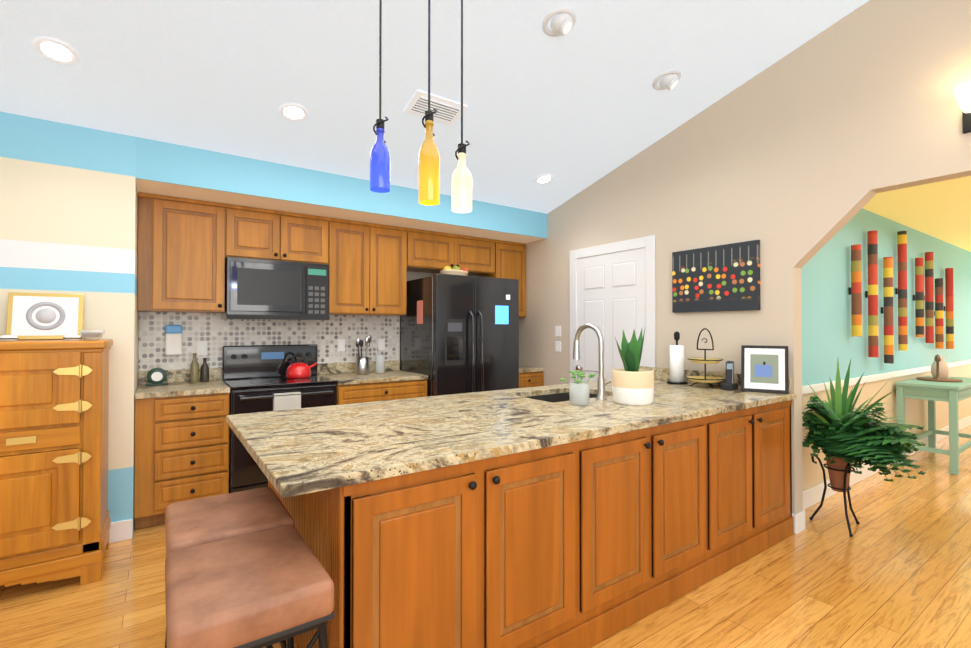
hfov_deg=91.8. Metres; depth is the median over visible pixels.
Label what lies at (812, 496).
baseboard
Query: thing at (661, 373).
backsplash
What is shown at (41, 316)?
picture frame
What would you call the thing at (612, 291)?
door
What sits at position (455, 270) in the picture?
basket
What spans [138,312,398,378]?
backsplash
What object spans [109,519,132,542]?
baseboard
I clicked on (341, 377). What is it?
countertop
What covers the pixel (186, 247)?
upper cabinet
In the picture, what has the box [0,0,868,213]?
ceiling
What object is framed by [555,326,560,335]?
switch plate
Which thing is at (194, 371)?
oil bottles
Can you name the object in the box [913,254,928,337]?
wall art
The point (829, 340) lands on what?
wall
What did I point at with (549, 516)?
kitchen island
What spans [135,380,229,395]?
countertop
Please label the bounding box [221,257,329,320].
microwave
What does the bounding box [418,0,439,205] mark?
pendant light
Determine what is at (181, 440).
base cabinet
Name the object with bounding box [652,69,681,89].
recessed light
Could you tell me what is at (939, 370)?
decor
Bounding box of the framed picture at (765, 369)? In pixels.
[741,345,788,393]
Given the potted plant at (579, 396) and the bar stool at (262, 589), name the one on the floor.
the bar stool at (262, 589)
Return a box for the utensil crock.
[356,336,370,374]
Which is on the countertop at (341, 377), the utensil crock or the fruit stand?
the utensil crock
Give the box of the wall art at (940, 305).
[935,278,948,348]
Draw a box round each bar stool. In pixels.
[165,487,294,647]
[165,525,334,647]
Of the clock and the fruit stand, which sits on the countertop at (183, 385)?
the clock
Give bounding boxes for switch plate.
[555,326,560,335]
[555,341,560,351]
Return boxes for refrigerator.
[400,273,518,396]
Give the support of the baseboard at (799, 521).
attached to the wall at (795, 161)
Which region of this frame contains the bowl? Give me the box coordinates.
[78,330,104,339]
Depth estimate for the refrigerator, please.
4.41 m
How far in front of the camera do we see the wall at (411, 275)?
4.88 m
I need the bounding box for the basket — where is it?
[440,266,468,275]
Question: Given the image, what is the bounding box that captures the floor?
[0,425,970,647]
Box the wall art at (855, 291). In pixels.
[849,244,868,337]
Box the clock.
[145,368,167,385]
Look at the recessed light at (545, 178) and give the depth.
4.29 m
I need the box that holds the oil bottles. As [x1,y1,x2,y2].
[190,353,208,382]
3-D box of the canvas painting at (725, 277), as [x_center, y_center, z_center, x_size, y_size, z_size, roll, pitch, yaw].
[1.704,-0.337,3.522,0.030,0.485,0.660,0,-1,-35]
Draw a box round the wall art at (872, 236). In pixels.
[865,230,884,361]
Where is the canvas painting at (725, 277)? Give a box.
[672,240,760,312]
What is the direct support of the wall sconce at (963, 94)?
attached to the wall at (795, 161)
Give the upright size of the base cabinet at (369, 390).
0.875 m
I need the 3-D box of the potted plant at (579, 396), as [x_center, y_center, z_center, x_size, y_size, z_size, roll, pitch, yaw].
[0.511,0.353,2.623,0.123,0.188,0.208,0,-1,-35]
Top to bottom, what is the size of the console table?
0.808 m
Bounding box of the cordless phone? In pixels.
[721,361,737,390]
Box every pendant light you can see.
[370,0,389,192]
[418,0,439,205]
[451,0,471,212]
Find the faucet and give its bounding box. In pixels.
[573,323,611,399]
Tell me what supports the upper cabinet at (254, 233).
attached to the wall at (411, 275)
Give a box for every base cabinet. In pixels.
[134,392,229,528]
[336,376,427,404]
[519,368,543,387]
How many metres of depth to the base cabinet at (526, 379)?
4.98 m
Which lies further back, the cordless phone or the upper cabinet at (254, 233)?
the upper cabinet at (254, 233)
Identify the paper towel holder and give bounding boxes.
[667,331,687,384]
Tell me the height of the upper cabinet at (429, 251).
0.370 m
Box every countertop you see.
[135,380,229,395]
[226,379,795,498]
[323,368,425,383]
[519,365,541,371]
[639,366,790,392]
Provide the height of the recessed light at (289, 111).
0.051 m
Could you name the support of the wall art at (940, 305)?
attached to the wall at (829, 340)
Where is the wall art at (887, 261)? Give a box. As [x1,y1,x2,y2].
[883,257,896,363]
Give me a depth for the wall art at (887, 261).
4.43 m
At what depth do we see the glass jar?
4.45 m
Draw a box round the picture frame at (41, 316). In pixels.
[6,292,83,339]
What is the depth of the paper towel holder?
3.57 m
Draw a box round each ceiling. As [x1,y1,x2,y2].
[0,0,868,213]
[863,176,970,251]
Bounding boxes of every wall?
[0,112,137,537]
[136,137,546,243]
[138,271,473,361]
[519,0,970,513]
[801,208,970,490]
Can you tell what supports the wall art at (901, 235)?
attached to the wall at (829, 340)
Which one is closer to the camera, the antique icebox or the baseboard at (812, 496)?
the antique icebox
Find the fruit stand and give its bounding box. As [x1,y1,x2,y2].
[685,328,724,387]
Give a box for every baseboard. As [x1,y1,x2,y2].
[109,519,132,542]
[792,510,804,533]
[802,359,970,509]
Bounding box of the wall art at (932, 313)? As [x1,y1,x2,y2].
[925,252,936,345]
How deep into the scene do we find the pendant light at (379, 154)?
1.90 m
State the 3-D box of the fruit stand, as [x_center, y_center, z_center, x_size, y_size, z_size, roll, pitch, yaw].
[1.587,0.242,3.398,0.268,0.425,0.268,0,-1,-35]
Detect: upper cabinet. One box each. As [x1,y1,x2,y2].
[149,193,228,312]
[229,204,332,263]
[329,218,408,315]
[409,228,496,275]
[479,240,525,316]
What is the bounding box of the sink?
[526,391,596,402]
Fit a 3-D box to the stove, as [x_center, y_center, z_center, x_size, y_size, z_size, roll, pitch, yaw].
[-1.670,0.774,3.812,0.760,1.191,0.712,0,-1,-35]
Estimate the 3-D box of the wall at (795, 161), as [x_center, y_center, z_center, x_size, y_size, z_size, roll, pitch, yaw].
[2.832,-1.108,2.042,0.120,4.928,9.040,0,-1,-35]
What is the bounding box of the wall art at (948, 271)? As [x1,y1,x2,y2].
[945,268,953,348]
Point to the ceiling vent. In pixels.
(448, 112)
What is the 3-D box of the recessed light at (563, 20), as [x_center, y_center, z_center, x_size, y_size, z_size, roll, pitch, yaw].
[0.408,-1.657,2.608,0.189,0.100,0.185,0,-1,-35]
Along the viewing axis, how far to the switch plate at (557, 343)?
4.89 m
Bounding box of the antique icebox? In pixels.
[0,339,112,586]
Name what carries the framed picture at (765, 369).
on the island countertop at (301, 451)
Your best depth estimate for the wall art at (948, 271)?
5.71 m
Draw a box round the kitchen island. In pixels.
[268,399,793,647]
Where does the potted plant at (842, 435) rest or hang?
on the floor
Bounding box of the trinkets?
[0,335,81,340]
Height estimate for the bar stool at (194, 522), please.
0.688 m
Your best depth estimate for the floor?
2.38 m
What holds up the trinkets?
on the antique icebox
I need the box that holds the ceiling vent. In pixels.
[403,89,467,125]
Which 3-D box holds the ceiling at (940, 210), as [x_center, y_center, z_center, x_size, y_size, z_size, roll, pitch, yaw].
[7.168,-1.093,3.208,8.330,0.080,6.000,0,-1,-35]
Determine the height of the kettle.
0.203 m
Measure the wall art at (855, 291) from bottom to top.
0.775 m
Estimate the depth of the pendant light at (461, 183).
1.84 m
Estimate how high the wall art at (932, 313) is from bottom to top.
1.014 m
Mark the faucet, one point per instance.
(601, 384)
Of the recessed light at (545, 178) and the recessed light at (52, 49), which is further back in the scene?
the recessed light at (545, 178)
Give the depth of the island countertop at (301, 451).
2.03 m
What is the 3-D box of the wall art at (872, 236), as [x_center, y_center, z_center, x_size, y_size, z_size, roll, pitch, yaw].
[3.466,-0.268,4.220,0.087,1.131,0.071,0,-1,25]
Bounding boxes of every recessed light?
[32,36,79,64]
[279,103,307,120]
[534,174,553,183]
[542,7,575,36]
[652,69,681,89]
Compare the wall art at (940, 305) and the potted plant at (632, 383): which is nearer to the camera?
the potted plant at (632, 383)
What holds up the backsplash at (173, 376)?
attached to the wall at (411, 275)
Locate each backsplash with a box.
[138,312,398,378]
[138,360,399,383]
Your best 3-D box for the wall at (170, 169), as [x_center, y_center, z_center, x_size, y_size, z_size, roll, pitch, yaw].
[-1.025,-1.224,4.373,3.550,0.595,0.810,0,-1,-35]
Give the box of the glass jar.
[375,355,384,372]
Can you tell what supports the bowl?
on the antique icebox
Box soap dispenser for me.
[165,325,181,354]
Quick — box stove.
[221,344,336,492]
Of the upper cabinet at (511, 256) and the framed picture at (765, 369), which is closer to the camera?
the framed picture at (765, 369)
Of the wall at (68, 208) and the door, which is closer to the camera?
the wall at (68, 208)
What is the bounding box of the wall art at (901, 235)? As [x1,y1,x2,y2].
[897,231,907,350]
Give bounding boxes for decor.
[916,354,962,381]
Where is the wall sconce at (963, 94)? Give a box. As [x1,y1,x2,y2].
[954,82,970,133]
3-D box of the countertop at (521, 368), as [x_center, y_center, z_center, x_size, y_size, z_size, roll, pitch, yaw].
[0.277,0.491,5.205,0.436,0.036,0.633,0,-1,-35]
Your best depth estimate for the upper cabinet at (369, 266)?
4.26 m
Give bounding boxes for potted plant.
[559,370,595,405]
[612,329,653,404]
[802,360,925,536]
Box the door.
[570,235,655,382]
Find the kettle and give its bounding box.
[286,354,316,378]
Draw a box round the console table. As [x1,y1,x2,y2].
[895,375,970,474]

